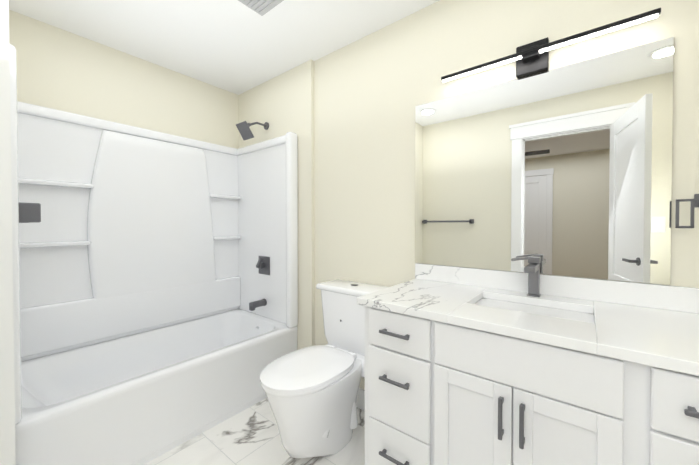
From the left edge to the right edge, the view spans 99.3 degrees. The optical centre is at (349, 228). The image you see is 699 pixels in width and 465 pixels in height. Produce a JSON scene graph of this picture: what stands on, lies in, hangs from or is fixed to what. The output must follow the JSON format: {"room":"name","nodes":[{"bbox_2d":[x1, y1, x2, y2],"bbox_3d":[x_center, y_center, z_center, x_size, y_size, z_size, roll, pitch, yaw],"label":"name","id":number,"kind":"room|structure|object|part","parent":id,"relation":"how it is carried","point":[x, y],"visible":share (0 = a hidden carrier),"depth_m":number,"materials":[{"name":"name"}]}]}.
{"room":"bathroom","nodes":[
{"label":"bathroom","id":0,"kind":"room"},
{"bbox_2d":[0,0,15,464],"bbox_3d":[-1.231,-0.012,1.040,0.124,2.370,0.060,1,1,38],"label":"door frame","id":1,"kind":"structure","parent":0,"point":[7,424],"depth_m":1.01,"materials":[{"name":"white wood"}]},
{"bbox_2d":[9,10,238,148],"bbox_3d":[-1.618,-0.025,2.070,0.120,2.370,2.090,1,1,38],"label":"wall","id":2,"kind":"structure","parent":0,"point":[62,70],"depth_m":2.00,"materials":[{"name":"beige paint"}]},
{"bbox_2d":[9,0,439,94],"bbox_3d":[-0.378,-1.227,1.067,3.290,0.060,2.090,1,1,38],"label":"ceiling","id":3,"kind":"structure","parent":0,"point":[237,47],"depth_m":1.79,"materials":[{"name":"white paint"}]},
{"bbox_2d":[238,0,283,15],"bbox_3d":[-0.471,-1.194,1.496,0.256,0.016,0.256,1,1,38],"label":"ceiling vent","id":4,"kind":"object","parent":3,"relation":"in","point":[261,7],"visible":1,"depth_m":1.58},
{"bbox_2d":[144,398,364,464],"bbox_3d":[-0.359,1.202,1.123,3.290,0.060,2.030,1,1,38],"label":"floor","id":5,"kind":"structure","parent":0,"point":[249,436],"depth_m":1.58,"materials":[{"name":"tile"}]},
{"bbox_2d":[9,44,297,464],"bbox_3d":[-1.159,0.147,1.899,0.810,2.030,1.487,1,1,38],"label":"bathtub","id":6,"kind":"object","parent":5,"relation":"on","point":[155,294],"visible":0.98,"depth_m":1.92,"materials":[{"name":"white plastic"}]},
{"bbox_2d":[260,279,387,457],"bbox_3d":[-0.136,0.755,1.598,0.448,0.822,0.739,1,1,38],"label":"toilet","id":7,"kind":"object","parent":5,"relation":"on","point":[311,392],"visible":0.94,"depth_m":1.48,"materials":[{"name":"white ceramic"}]},
{"bbox_3d":[-0.203,0.705,1.513,0.362,0.047,0.523,1,1,38],"label":"seat","id":8,"kind":"part","parent":7,"relation":"part of","materials":[{"name":"white plastic"}]},
{"bbox_3d":[0.031,0.551,1.805,0.424,0.340,0.198,1,1,38],"label":"tank","id":9,"kind":"part","parent":7,"relation":"part of","materials":[{"name":"white ceramic"}]},
{"bbox_3d":[0.027,0.363,1.798,0.448,0.035,0.214,1,1,38],"label":"lid","id":10,"kind":"part","parent":7,"relation":"part of","materials":[{"name":"white ceramic"}]},
{"bbox_2d":[357,303,698,464],"bbox_3d":[0.706,0.746,1.043,1.257,0.855,0.576,1,1,38],"label":"bathroom vanity","id":11,"kind":"object","parent":5,"relation":"on","point":[531,365],"depth_m":0.89,"materials":[{"name":"wood"}]},
{"bbox_2d":[357,279,698,370],"bbox_3d":[0.709,0.303,1.046,1.294,0.029,0.558,1,1,38],"label":"countertop","id":12,"kind":"structure","parent":11,"relation":"on","point":[657,334],"depth_m":0.94,"materials":[{"name":"white stone"}]},
{"bbox_2d":[511,255,540,294],"bbox_3d":[0.724,0.201,1.234,0.109,0.168,0.159,1,1,38],"label":"faucet","id":13,"kind":"object","parent":12,"relation":"on","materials":[{"name":"black metal"}]},
{"bbox_2d":[473,295,592,322],"bbox_3d":[0.676,0.374,1.122,0.409,0.139,0.269,1,1,38],"label":"sink","id":14,"kind":"object","parent":12,"relation":"in","point":[489,300],"depth_m":1.17,"materials":[{"name":"white ceramic"}]},
{"bbox_2d":[239,0,698,389],"bbox_3d":[0.226,-0.022,1.842,3.290,2.370,0.150,1,1,38],"label":"wall","id":15,"kind":"structure","parent":0,"point":[372,90],"depth_m":1.74,"materials":[{"name":"beige paint"}]},
{"bbox_2d":[356,388,364,410],"bbox_3d":[-0.053,1.111,0.840,2.219,0.130,1.848,1,1,38],"label":"baseboard","id":16,"kind":"structure","parent":15,"relation":"attached to","point":[360,402],"depth_m":1.90,"materials":[{"name":"white wood"}]},
{"bbox_2d":[415,37,673,284],"bbox_3d":[0.754,-0.239,1.356,0.984,0.873,0.006,1,1,38],"label":"mirror","id":17,"kind":"object","parent":15,"relation":"attached to","point":[565,170],"visible":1,"depth_m":1.25,"materials":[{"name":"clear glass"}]},
{"bbox_2d":[441,8,660,81],"bbox_3d":[0.784,-0.742,1.281,0.770,0.130,0.077,1,1,38],"label":"sconce","id":18,"kind":"object","parent":15,"relation":"attached to","point":[532,58],"visible":1,"depth_m":1.26,"materials":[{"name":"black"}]},
{"bbox_2d":[415,263,698,314],"bbox_3d":[0.876,0.243,1.255,1.294,0.085,0.022,1,1,38],"label":"backsplash","id":19,"kind":"structure","parent":15,"relation":"attached to","point":[674,298],"depth_m":1.20,"materials":[{"name":"white stone"}]},
{"bbox_2d":[675,194,698,227],"bbox_3d":[1.162,-0.059,1.002,0.093,0.117,0.057,1,1,38],"label":"towel ring","id":20,"kind":"object","parent":15,"relation":"attached to","point":[694,202],"visible":1,"depth_m":1.00,"materials":[{"name":"black metal"}]}
]}

